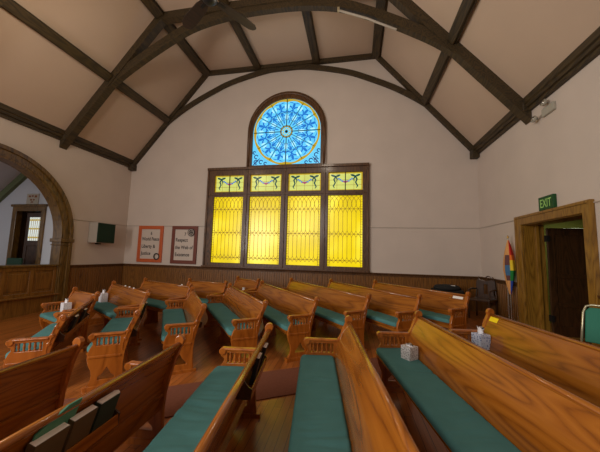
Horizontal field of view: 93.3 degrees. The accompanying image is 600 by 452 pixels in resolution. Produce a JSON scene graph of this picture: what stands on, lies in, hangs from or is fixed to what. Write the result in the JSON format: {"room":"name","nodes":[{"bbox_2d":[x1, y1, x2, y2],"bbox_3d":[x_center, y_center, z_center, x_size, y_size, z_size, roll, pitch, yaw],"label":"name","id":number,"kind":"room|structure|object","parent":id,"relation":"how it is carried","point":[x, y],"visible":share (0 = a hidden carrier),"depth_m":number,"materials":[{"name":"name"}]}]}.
{"room":"house of worship","nodes":[
{"label":"house of worship","id":0,"kind":"room"},
{"bbox_2d":[0,162,20,191],"bbox_3d":[-8.892,-1.528,6.327,3.500,2.920,4.250,0,-6,11],"label":"ceiling","id":1,"kind":"structure","parent":0,"point":[8,173],"depth_m":8.10,"materials":[{"name":"grey paint"}]},
{"bbox_2d":[0,178,52,264],"bbox_3d":[-8.460,-0.073,8.325,3.400,5.100,0.120,0,-6,11],"label":"wall","id":2,"kind":"structure","parent":0,"point":[19,195],"depth_m":8.24,"materials":[{"name":"grey paint"}]},
{"bbox_2d":[0,173,26,202],"bbox_3d":[-8.553,-1.090,8.340,3.400,2.960,0.100,0,-6,11],"label":"trim","id":3,"kind":"structure","parent":2,"relation":"attached to","point":[20,178],"depth_m":8.29,"materials":[{"name":"green paint"}]},
{"bbox_2d":[5,204,47,264],"bbox_3d":[-7.810,0.673,8.081,1.260,2.600,0.190,0,-6,11],"label":"door","id":4,"kind":"structure","parent":2,"relation":"in","point":[35,224],"depth_m":8.11,"materials":[{"name":"brown wood"}]},
{"bbox_2d":[26,194,39,203],"bbox_3d":[-7.719,-0.782,8.184,0.420,0.300,0.023,0,-6,11],"label":"notice","id":5,"kind":"object","parent":2,"relation":"attached to","point":[31,198],"visible":0.98,"depth_m":8.17,"materials":[{"name":"beige paper"}]},
{"bbox_2d":[17,212,40,257],"bbox_3d":[-7.634,0.847,8.986,1.100,2.450,1.680,0,-6,11],"label":"wall","id":6,"kind":"structure","parent":0,"point":[24,215],"depth_m":8.43,"materials":[{"name":"brown wood"}]},
{"bbox_2d":[0,117,131,295],"bbox_3d":[-7.301,-0.140,4.737,0.250,5.360,10.842,0,-6,11],"label":"wall","id":7,"kind":"structure","parent":0,"point":[96,188],"depth_m":8.47,"materials":[{"name":"paint"}]},
{"bbox_2d":[0,264,59,319],"bbox_3d":[-7.016,1.677,6.051,0.370,1.630,3.420,0,-6,11],"label":"trim","id":8,"kind":"structure","parent":7,"relation":"attached to","point":[29,280],"depth_m":6.95,"materials":[{"name":"brown wood"}]},
{"bbox_2d":[0,143,74,308],"bbox_3d":[-6.974,0.106,6.161,0.390,3.980,3.980,0,-6,11],"label":"trim","id":9,"kind":"structure","parent":7,"relation":"attached to","point":[62,240],"depth_m":7.70,"materials":[{"name":"brown wood"}]},
{"bbox_2d":[0,102,136,170],"bbox_3d":[-7.011,-2.729,4.960,0.200,0.370,10.841,0,-6,11],"label":"beam","id":10,"kind":"structure","parent":7,"relation":"attached to","point":[7,112],"depth_m":7.54,"materials":[{"name":"brown wood"}]},
{"bbox_2d":[67,263,123,298],"bbox_3d":[-6.347,1.824,8.866,0.065,1.250,1.960,0,-6,11],"label":"trim","id":11,"kind":"structure","parent":7,"relation":"attached to","point":[91,278],"depth_m":8.78,"materials":[{"name":"brown wood"}]},
{"bbox_2d":[88,222,115,243],"bbox_3d":[-6.197,0.245,8.874,0.334,0.660,0.640,0,-6,11],"label":"wall speaker","id":12,"kind":"object","parent":7,"relation":"attached to","point":[99,233],"visible":1,"depth_m":8.66,"materials":[{"name":"beige"}]},
{"bbox_2d":[96,223,115,242],"bbox_3d":[-6.045,0.226,8.846,0.025,0.596,0.620,0,-6,11],"label":"grille","id":13,"kind":"object","parent":12,"relation":"attached to","point":[105,232],"depth_m":8.80,"materials":[{"name":"green"}]},
{"bbox_2d":[0,299,485,451],"bbox_3d":[-2.453,1.929,3.547,13.050,0.528,10.800,0,-6,11],"label":"floor","id":14,"kind":"structure","parent":0,"point":[271,432],"depth_m":4.21,"materials":[{"name":"brown wood"}]},
{"bbox_2d":[0,336,84,440],"bbox_3d":[-2.452,1.391,1.483,0.585,1.005,2.335,1,-6,9],"label":"pew","id":15,"kind":"object","parent":14,"relation":"on","point":[32,389],"visible":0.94,"depth_m":2.31,"materials":[{"name":"brown wood"}]},
{"bbox_2d":[3,295,95,367],"bbox_3d":[-3.541,1.630,4.120,0.585,1.056,1.604,4,-5,-24],"label":"pew","id":16,"kind":"object","parent":14,"relation":"on","point":[55,336],"visible":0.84,"depth_m":3.56,"materials":[{"name":"brown wood"}]},
{"bbox_2d":[5,323,56,358],"bbox_3d":[-3.633,1.599,4.079,0.380,0.066,1.464,4,-5,-24],"label":"cushion","id":17,"kind":"object","parent":16,"relation":"on","point":[47,330],"depth_m":3.82,"materials":[{"name":"teal fabric"}]},
{"bbox_2d":[67,315,78,331],"bbox_3d":[-3.231,1.388,4.039,0.097,0.219,0.140,4,-6,-24],"label":"hymnal","id":18,"kind":"object","parent":16,"relation":"in","point":[76,317],"visible":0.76,"depth_m":3.99,"materials":[{"name":"black"}]},
{"bbox_2d":[77,308,87,323],"bbox_3d":[-3.426,1.416,4.466,0.097,0.219,0.140,4,-6,-24],"label":"hymnal","id":19,"kind":"object","parent":16,"relation":"in","point":[82,316],"visible":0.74,"depth_m":4.42,"materials":[{"name":"black"}]},
{"bbox_2d":[39,287,100,345],"bbox_3d":[-4.335,1.698,5.292,1.038,1.010,0.585,-1,-6,31],"label":"pew","id":20,"kind":"object","parent":14,"relation":"on","point":[77,297],"visible":0.5,"depth_m":5.35,"materials":[{"name":"brown wood"}]},
{"bbox_2d":[40,311,59,321],"bbox_3d":[-4.386,1.665,5.207,0.918,0.066,0.380,-1,-6,31],"label":"cushion","id":21,"kind":"object","parent":20,"relation":"on","point":[48,316],"depth_m":5.15,"materials":[{"name":"teal fabric"}]},
{"bbox_2d":[60,298,71,311],"bbox_3d":[-4.442,1.510,5.382,0.130,0.282,0.130,-2,-7,31],"label":"tissue box","id":22,"kind":"object","parent":20,"relation":"on","point":[65,305],"visible":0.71,"depth_m":5.35,"materials":[{"name":"white paper"}]},
{"bbox_2d":[0,334,185,451],"bbox_3d":[-1.507,1.364,1.380,0.585,0.998,2.532,1,-6,7],"label":"pew","id":23,"kind":"object","parent":14,"relation":"on","point":[143,387],"visible":0.74,"depth_m":2.11,"materials":[{"name":"brown wood"}]},
{"bbox_2d":[25,422,70,451],"bbox_3d":[-1.268,1.128,1.395,0.107,0.218,0.180,1,-6,7],"label":"hymnal","id":24,"kind":"object","parent":23,"relation":"in","point":[52,441],"visible":1,"depth_m":1.40,"materials":[{"name":"brown"}]},
{"bbox_2d":[32,397,81,440],"bbox_3d":[-1.270,1.082,1.441,0.119,0.308,0.220,1,-6,7],"label":"booklet","id":25,"kind":"object","parent":23,"relation":"in","point":[64,418],"visible":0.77,"depth_m":1.46,"materials":[{"name":"green"}]},
{"bbox_2d":[61,404,97,451],"bbox_3d":[-1.245,1.147,1.583,0.105,0.218,0.155,1,-6,7],"label":"hymnal","id":26,"kind":"object","parent":23,"relation":"in","point":[81,423],"visible":0.83,"depth_m":1.57,"materials":[{"name":"brown"}]},
{"bbox_2d":[89,390,120,433],"bbox_3d":[-1.223,1.164,1.760,0.105,0.220,0.163,1,-6,7],"label":"hymnal","id":27,"kind":"object","parent":23,"relation":"in","point":[106,405],"visible":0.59,"depth_m":1.74,"materials":[{"name":"grey"}]},
{"bbox_2d":[81,292,149,392],"bbox_3d":[-2.747,1.647,4.392,0.585,1.045,1.747,4,-5,-24],"label":"pew","id":28,"kind":"object","parent":14,"relation":"on","point":[108,348],"visible":0.98,"depth_m":3.65,"materials":[{"name":"brown wood"}]},
{"bbox_2d":[87,317,132,351],"bbox_3d":[-2.839,1.617,4.351,0.380,0.067,1.617,4,-5,-24],"label":"cushion","id":29,"kind":"object","parent":28,"relation":"on","point":[117,323],"depth_m":4.45,"materials":[{"name":"teal fabric"}]},
{"bbox_2d":[140,302,147,316],"bbox_3d":[-2.689,1.435,4.880,0.104,0.239,0.140,4,-6,-24],"label":"hymnal","id":30,"kind":"object","parent":28,"relation":"in","point":[146,303],"visible":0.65,"depth_m":4.82,"materials":[{"name":"grey"}]},
{"bbox_2d":[88,281,150,340],"bbox_3d":[-3.876,1.739,5.918,1.973,1.046,0.585,-2,-7,39],"label":"pew","id":31,"kind":"object","parent":14,"relation":"on","point":[119,295],"visible":0.4,"depth_m":5.93,"materials":[{"name":"brown wood"}]},
{"bbox_2d":[98,289,107,301],"bbox_3d":[-4.441,1.569,6.403,0.130,0.282,0.130,-2,-7,33],"label":"tissue box","id":32,"kind":"object","parent":31,"relation":"on","point":[103,297],"visible":0.97,"depth_m":6.36,"materials":[{"name":"white paper"}]},
{"bbox_2d":[93,301,129,318],"bbox_3d":[-3.939,1.705,5.840,1.846,0.066,0.380,-2,-7,39],"label":"cushion","id":33,"kind":"object","parent":31,"relation":"on","point":[106,309],"depth_m":5.75,"materials":[{"name":"teal fabric"}]},
{"bbox_2d":[136,277,192,324],"bbox_3d":[-3.397,1.788,6.631,1.988,1.023,0.585,-2,-7,33],"label":"pew","id":34,"kind":"object","parent":14,"relation":"on","point":[160,291],"visible":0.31,"depth_m":6.57,"materials":[{"name":"brown wood"}]},
{"bbox_2d":[146,298,174,308],"bbox_3d":[-3.452,1.754,6.547,1.874,0.066,0.380,-2,-7,33],"label":"cushion","id":35,"kind":"object","parent":34,"relation":"on","point":[156,303],"depth_m":6.26,"materials":[{"name":"teal fabric"}]},
{"bbox_2d":[161,286,206,375],"bbox_3d":[-2.086,1.682,4.947,0.585,1.050,2.103,4,-6,-25],"label":"pew","id":36,"kind":"object","parent":14,"relation":"on","point":[185,320],"visible":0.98,"depth_m":4.14,"materials":[{"name":"brown wood"}]},
{"bbox_2d":[161,308,187,340],"bbox_3d":[-2.177,1.652,4.905,0.380,0.067,1.976,4,-6,-25],"label":"cushion","id":37,"kind":"object","parent":36,"relation":"on","point":[170,315],"depth_m":4.94,"materials":[{"name":"teal fabric"}]},
{"bbox_2d":[186,278,227,320],"bbox_3d":[-2.464,1.815,6.912,1.264,0.991,0.585,-1,-7,25],"label":"pew","id":38,"kind":"object","parent":14,"relation":"on","point":[202,289],"visible":0.26,"depth_m":7.01,"materials":[{"name":"brown wood"}]},
{"bbox_2d":[199,298,210,303],"bbox_3d":[-2.506,1.781,6.822,1.162,0.067,0.380,-1,-7,25],"label":"cushion","id":39,"kind":"object","parent":38,"relation":"on","point":[204,300],"depth_m":6.61,"materials":[{"name":"teal fabric"}]},
{"bbox_2d":[143,322,272,451],"bbox_3d":[-0.648,1.360,1.504,0.585,0.989,3.028,1,-6,3],"label":"pew","id":40,"kind":"object","parent":14,"relation":"on","point":[207,421],"visible":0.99,"depth_m":2.09,"materials":[{"name":"brown wood"}]},
{"bbox_2d":[143,366,243,451],"bbox_3d":[-0.750,1.334,1.511,0.380,0.067,2.930,1,-6,2],"label":"cushion","id":41,"kind":"object","parent":40,"relation":"on","point":[183,432],"depth_m":2.04,"materials":[{"name":"teal fabric"}]},
{"bbox_2d":[249,352,262,384],"bbox_3d":[-0.375,1.212,2.414,0.083,0.221,0.150,1,-6,3],"label":"hymnal","id":42,"kind":"object","parent":40,"relation":"in","point":[258,359],"visible":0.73,"depth_m":2.34,"materials":[{"name":"black"}]},
{"bbox_2d":[257,342,268,372],"bbox_3d":[-0.359,1.235,2.672,0.100,0.229,0.150,1,-6,3],"label":"hymnal","id":43,"kind":"object","parent":40,"relation":"in","point":[265,346],"visible":0.56,"depth_m":2.61,"materials":[{"name":"black"}]},
{"bbox_2d":[63,358,393,417],"bbox_3d":[-0.388,2.015,3.591,5.490,0.260,0.822,3,-6,-15],"label":"carpet runner","id":44,"kind":"object","parent":14,"relation":"on","point":[282,382],"visible":0.14,"depth_m":3.51,"materials":[{"name":"red carpet"}]},
{"bbox_2d":[204,283,268,361],"bbox_3d":[-1.316,1.706,5.349,0.585,1.047,2.502,4,-6,-26],"label":"pew","id":45,"kind":"object","parent":14,"relation":"on","point":[239,315],"visible":0.92,"depth_m":4.91,"materials":[{"name":"brown wood"}]},
{"bbox_2d":[207,303,250,335],"bbox_3d":[-1.407,1.674,5.305,0.380,0.068,2.382,4,-6,-26],"label":"cushion","id":46,"kind":"object","parent":45,"relation":"on","point":[223,313],"depth_m":5.16,"materials":[{"name":"teal fabric"}]},
{"bbox_2d":[225,276,259,296],"bbox_3d":[-1.594,1.855,7.465,0.962,0.997,0.585,-3,-7,41],"label":"pew","id":47,"kind":"object","parent":14,"relation":"on","point":[250,285],"visible":0.17,"depth_m":7.58,"materials":[{"name":"brown wood"}]},
{"bbox_2d":[244,280,319,362],"bbox_3d":[-0.567,1.725,5.693,0.585,1.044,2.783,4,-6,-27],"label":"pew","id":48,"kind":"object","parent":14,"relation":"on","point":[291,313],"visible":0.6,"depth_m":4.92,"materials":[{"name":"brown wood"}]},
{"bbox_2d":[263,305,301,330],"bbox_3d":[-0.657,1.694,5.649,0.380,0.067,2.666,4,-6,-27],"label":"cushion","id":49,"kind":"object","parent":48,"relation":"on","point":[277,316],"depth_m":5.03,"materials":[{"name":"teal fabric"}]},
{"bbox_2d":[281,277,371,350],"bbox_3d":[0.246,1.747,6.089,0.585,1.039,3.152,5,-6,-27],"label":"pew","id":50,"kind":"object","parent":14,"relation":"on","point":[334,305],"visible":0.46,"depth_m":5.33,"materials":[{"name":"brown wood"}]},
{"bbox_2d":[315,306,353,325],"bbox_3d":[0.156,1.716,6.044,0.380,0.067,3.039,5,-6,-27],"label":"cushion","id":51,"kind":"object","parent":50,"relation":"on","point":[332,315],"depth_m":5.18,"materials":[{"name":"teal fabric"}]},
{"bbox_2d":[288,315,419,451],"bbox_3d":[0.229,1.380,1.832,0.585,1.008,2.934,1,-6,3],"label":"pew","id":52,"kind":"object","parent":14,"relation":"on","point":[342,403],"visible":1,"depth_m":1.93,"materials":[{"name":"brown wood"}]},
{"bbox_2d":[288,355,351,451],"bbox_3d":[0.127,1.354,1.840,0.380,0.066,2.830,1,-6,3],"label":"cushion","id":53,"kind":"object","parent":52,"relation":"on","point":[320,421],"depth_m":2.07,"materials":[{"name":"teal fabric"}]},
{"bbox_2d":[327,279,421,344],"bbox_3d":[1.169,1.725,5.896,0.585,1.022,2.914,4,-6,-25],"label":"pew","id":54,"kind":"object","parent":14,"relation":"on","point":[392,311],"visible":0.4,"depth_m":5.09,"materials":[{"name":"brown wood"}]},
{"bbox_2d":[366,309,405,326],"bbox_3d":[1.077,1.694,5.854,0.380,0.067,2.806,4,-6,-25],"label":"cushion","id":55,"kind":"object","parent":54,"relation":"on","point":[389,319],"depth_m":4.92,"materials":[{"name":"teal fabric"}]},
{"bbox_2d":[372,280,470,338],"bbox_3d":[2.170,1.710,5.829,0.585,0.992,2.407,5,-7,-27],"label":"pew","id":56,"kind":"object","parent":14,"relation":"on","point":[449,310],"visible":0.44,"depth_m":5.20,"materials":[{"name":"brown wood"}]},
{"bbox_2d":[419,309,450,322],"bbox_3d":[2.080,1.679,5.784,0.380,0.068,2.307,5,-7,-27],"label":"cushion","id":57,"kind":"object","parent":56,"relation":"on","point":[438,316],"depth_m":5.03,"materials":[{"name":"teal fabric"}]},
{"bbox_2d":[431,284,463,293],"bbox_3d":[3.866,1.909,7.442,0.680,0.745,0.640,0,-6,11],"label":"case","id":58,"kind":"object","parent":14,"relation":"on","point":[439,287],"visible":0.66,"depth_m":7.24,"materials":[{"name":"black plastic"}]},
{"bbox_2d":[467,276,497,317],"bbox_3d":[4.420,1.721,6.865,0.508,1.012,0.520,6,-7,-36],"label":"carved chair","id":59,"kind":"object","parent":14,"relation":"on","point":[490,297],"visible":0.94,"depth_m":6.91,"materials":[{"name":"brown wood"}]},
{"bbox_2d":[376,310,599,451],"bbox_3d":[1.196,1.367,1.884,0.585,0.997,3.230,2,-6,0],"label":"pew","id":60,"kind":"object","parent":14,"relation":"on","point":[473,398],"visible":0.9,"depth_m":1.93,"materials":[{"name":"brown wood"}]},
{"bbox_2d":[401,342,417,360],"bbox_3d":[1.186,1.352,3.071,0.124,0.166,0.124,5,-7,-28],"label":"tissue box","id":61,"kind":"object","parent":60,"relation":"on","point":[409,352],"visible":1,"depth_m":3.03,"materials":[{"name":"white cardboard"}]},
{"bbox_2d":[376,348,520,451],"bbox_3d":[1.095,1.341,1.886,0.380,0.066,3.130,2,-6,0],"label":"cushion","id":62,"kind":"object","parent":60,"relation":"on","point":[462,426],"depth_m":2.06,"materials":[{"name":"teal fabric"}]},
{"bbox_2d":[507,288,509,318],"bbox_3d":[4.604,1.689,6.256,0.160,0.970,0.160,0,-6,11],"label":"flag pole","id":63,"kind":"object","parent":14,"relation":"on","point":[507,288],"visible":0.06,"depth_m":6.24,"materials":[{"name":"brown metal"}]},
{"bbox_2d":[503,235,515,319],"bbox_3d":[4.508,1.175,6.085,0.320,1.969,0.320,0,-6,11],"label":"flag","id":64,"kind":"object","parent":14,"relation":"on","point":[509,268],"visible":0.93,"depth_m":6.04,"materials":[{"name":"multicoloured fabric"}]},
{"bbox_2d":[449,308,599,406],"bbox_3d":[2.104,1.356,1.933,0.585,0.999,3.231,1,-6,1],"label":"pew","id":65,"kind":"object","parent":14,"relation":"on","point":[573,365],"visible":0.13,"depth_m":2.59,"materials":[{"name":"brown wood"}]},
{"bbox_2d":[471,326,490,349],"bbox_3d":[2.153,1.323,3.373,0.140,0.257,0.140,3,-6,-11],"label":"tissue box","id":66,"kind":"object","parent":65,"relation":"on","point":[479,338],"visible":0.74,"depth_m":3.32,"materials":[{"name":"white cardboard"}]},
{"bbox_2d":[580,304,599,343],"bbox_3d":[3.447,1.417,3.130,0.616,0.990,0.586,6,-8,-39],"label":"chair","id":67,"kind":"object","parent":14,"relation":"on","point":[592,315],"visible":0.49,"depth_m":3.42,"materials":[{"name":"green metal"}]},
{"bbox_2d":[0,0,599,159],"bbox_3d":[-1.483,-4.331,4.134,11.546,3.520,10.992,0,-6,11],"label":"ceiling","id":68,"kind":"structure","parent":0,"point":[522,42],"depth_m":7.06,"materials":[{"name":"paint"}]},
{"bbox_2d":[140,0,163,18],"bbox_3d":[-3.980,-5.766,6.388,0.290,0.264,2.380,0,-6,11],"label":"beam","id":69,"kind":"structure","parent":68,"relation":"attached to","point":[152,6],"depth_m":7.28,"materials":[{"name":"brown wood"}]},
{"bbox_2d":[164,24,209,75],"bbox_3d":[-3.500,-5.499,8.854,0.290,0.264,2.232,0,-6,11],"label":"beam","id":70,"kind":"structure","parent":68,"relation":"attached to","point":[183,44],"depth_m":8.91,"materials":[{"name":"brown wood"}]},
{"bbox_2d":[182,0,255,29],"bbox_3d":[-1.519,-4.852,4.939,1.420,2.120,1.420,2,-6,-1],"label":"ceiling fan","id":71,"kind":"object","parent":68,"relation":"hanging from","point":[195,14],"visible":1,"depth_m":5.19,"materials":[{"name":"black plastic"}]},
{"bbox_2d":[59,0,531,149],"bbox_3d":[-0.944,-3.903,6.927,11.332,3.630,0.200,0,-6,11],"label":"roof truss","id":72,"kind":"object","parent":68,"relation":"attached to","point":[419,25],"visible":0.91,"depth_m":6.89,"materials":[{"name":"brown wood"}]},
{"bbox_2d":[1,0,111,80],"bbox_3d":[-5.383,-4.138,6.485,0.241,0.246,2.380,0,-6,11],"label":"beam","id":73,"kind":"structure","parent":72,"relation":"attached to","point":[11,6],"depth_m":6.19,"materials":[{"name":"brown wood"}]},
{"bbox_2d":[218,0,229,4],"bbox_3d":[-2.126,-5.767,6.027,0.250,0.150,2.380,0,-6,11],"label":"beam","id":74,"kind":"structure","parent":72,"relation":"attached to","point":[227,2],"depth_m":7.07,"materials":[{"name":"brown wood"}]},
{"bbox_2d":[337,7,396,30],"bbox_3d":[1.500,-4.671,6.391,1.312,0.741,0.060,0,-6,11],"label":"strip light","id":75,"kind":"object","parent":72,"relation":"attached to","point":[338,8],"visible":1,"depth_m":6.38,"materials":[{"name":"beige plastic"}]},
{"bbox_2d":[133,53,472,164],"bbox_3d":[-0.485,-3.710,9.283,11.332,3.505,0.129,0,-6,11],"label":"roof truss","id":76,"kind":"object","parent":68,"relation":"attached to","point":[409,91],"visible":0.83,"depth_m":9.25,"materials":[{"name":"brown wood"}]},
{"bbox_2d":[116,82,169,122],"bbox_3d":[-4.903,-3.871,8.951,0.241,0.246,2.232,0,-6,11],"label":"beam","id":77,"kind":"structure","parent":76,"relation":"attached to","point":[122,87],"depth_m":8.78,"materials":[{"name":"brown wood"}]},
{"bbox_2d":[229,20,260,68],"bbox_3d":[-1.646,-5.500,8.493,0.250,0.150,2.232,0,-6,11],"label":"beam","id":78,"kind":"structure","parent":76,"relation":"attached to","point":[236,26],"depth_m":8.44,"materials":[{"name":"brown wood"}]},
{"bbox_2d":[301,11,319,62],"bbox_3d":[0.317,-5.487,8.109,0.250,0.150,2.232,0,-6,11],"label":"beam","id":79,"kind":"structure","parent":68,"relation":"attached to","point":[307,15],"depth_m":8.06,"materials":[{"name":"brown wood"}]},
{"bbox_2d":[372,0,387,57],"bbox_3d":[2.171,-5.462,7.746,0.290,0.264,2.232,0,-6,11],"label":"beam","id":80,"kind":"structure","parent":68,"relation":"attached to","point":[378,34],"depth_m":7.94,"materials":[{"name":"brown wood"}]},
{"bbox_2d":[421,51,449,104],"bbox_3d":[3.486,-3.815,7.311,0.241,0.246,2.232,0,-6,11],"label":"beam","id":81,"kind":"structure","parent":68,"relation":"attached to","point":[443,59],"depth_m":7.16,"materials":[{"name":"brown wood"}]},
{"bbox_2d":[446,0,476,43],"bbox_3d":[3.006,-4.082,4.846,0.241,0.246,2.380,0,-6,11],"label":"beam","id":82,"kind":"structure","parent":68,"relation":"attached to","point":[466,7],"depth_m":5.44,"materials":[{"name":"brown wood"}]},
{"bbox_2d":[124,59,481,276],"bbox_3d":[-0.522,-1.182,9.160,11.546,8.500,0.150,0,-6,11],"label":"wall","id":83,"kind":"structure","parent":0,"point":[421,176],"depth_m":8.82,"materials":[{"name":"paint"}]},
{"bbox_2d":[73,219,204,226],"bbox_3d":[-4.828,-0.092,8.788,3.049,0.044,1.981,0,-6,11],"label":"trim","id":84,"kind":"structure","parent":83,"relation":"attached to","point":[73,219],"depth_m":9.46,"materials":[{"name":"beige"}]},
{"bbox_2d":[136,226,163,262],"bbox_3d":[-5.168,0.616,9.764,0.960,1.250,0.056,0,-6,11],"label":"framed poster","id":85,"kind":"object","parent":83,"relation":"attached to","point":[150,238],"visible":1,"depth_m":9.77,"materials":[{"name":"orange paper"}]},
{"bbox_2d":[170,226,197,263],"bbox_3d":[-3.898,0.631,9.509,0.950,1.265,0.066,0,-6,11],"label":"framed poster","id":86,"kind":"object","parent":83,"relation":"attached to","point":[184,239],"visible":1,"depth_m":9.51,"materials":[{"name":"beige paper"}]},
{"bbox_2d":[201,91,369,272],"bbox_3d":[-0.508,-1.542,9.081,5.360,5.820,0.175,0,-6,11],"label":"window","id":87,"kind":"structure","parent":83,"relation":"in","point":[288,208],"depth_m":9.03,"materials":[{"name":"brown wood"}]},
{"bbox_2d":[122,263,482,310],"bbox_3d":[-0.627,1.939,8.733,11.346,1.200,0.065,0,-6,11],"label":"wainscoting","id":88,"kind":"structure","parent":83,"relation":"attached to","point":[133,275],"depth_m":8.78,"materials":[{"name":"brown wood"}]},
{"bbox_2d":[477,55,599,309],"bbox_3d":[4.108,-0.213,2.523,0.300,5.060,10.842,0,-6,11],"label":"wall","id":89,"kind":"structure","parent":0,"point":[558,153],"depth_m":5.23,"materials":[{"name":"paint"}]},
{"bbox_2d":[369,200,599,228],"bbox_3d":[2.507,-0.512,2.918,2.995,0.019,10.741,0,-6,11],"label":"trim","id":90,"kind":"structure","parent":89,"relation":"attached to","point":[598,200],"depth_m":7.93,"materials":[{"name":"beige"}]},
{"bbox_2d":[480,277,518,321],"bbox_3d":[4.733,1.878,6.749,0.065,1.200,1.870,0,-6,11],"label":"trim","id":91,"kind":"structure","parent":89,"relation":"attached to","point":[501,287],"depth_m":6.55,"materials":[{"name":"brown wood"}]},
{"bbox_2d":[470,26,599,158],"bbox_3d":[3.928,-2.656,2.822,0.200,0.370,10.841,0,-6,11],"label":"beam","id":92,"kind":"structure","parent":89,"relation":"attached to","point":[588,50],"depth_m":4.90,"materials":[{"name":"brown wood"}]},
{"bbox_2d":[530,99,555,122],"bbox_3d":[4.414,-2.124,5.172,0.139,0.286,0.525,0,-6,11],"label":"emergency light","id":93,"kind":"object","parent":89,"relation":"attached to","point":[551,107],"visible":1,"depth_m":5.06,"materials":[{"name":"beige plastic"}]},
{"bbox_2d":[538,194,556,210],"bbox_3d":[4.421,-0.416,5.065,0.063,0.245,0.400,0,-6,11],"label":"exit sign","id":94,"kind":"object","parent":89,"relation":"attached to","point":[549,201],"visible":0.91,"depth_m":5.01,"materials":[{"name":"green plastic"}]},
{"bbox_2d":[514,199,599,346],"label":"door","id":95,"kind":"structure","parent":89,"relation":"in","point":[572,253],"depth_m":5.54,"materials":[{"name":"brown wood"}]},
{"bbox_2d":[544,219,582,322],"bbox_3d":[5.842,0.867,5.428,2.004,3.000,5.000,0,-6,11],"label":"wall","id":96,"kind":"structure","parent":0,"point":[577,223],"depth_m":6.92,"materials":[{"name":"brown wood"}]},
{"bbox_2d":[550,323,591,343],"bbox_3d":[5.671,2.161,4.860,1.904,0.100,3.900,0,-6,11],"label":"floor","id":97,"kind":"structure","parent":0,"point":[550,323],"depth_m":5.44,"materials":[{"name":"brown wood"}]},
{"bbox_3d":[-8.738,1.918,7.231,3.500,0.100,6.800,0,-6,11],"label":"floor","id":98,"kind":"structure","parent":0,"visible":0},
{"bbox_2d":[6,258,22,264],"bbox_3d":[-7.839,1.381,7.488,0.500,1.070,0.470,0,-6,11],"label":"chair","id":99,"kind":"object","parent":98,"relation":"on","point":[10,261],"visible":0.15,"depth_m":7.70,"materials":[{"name":"green fabric"}]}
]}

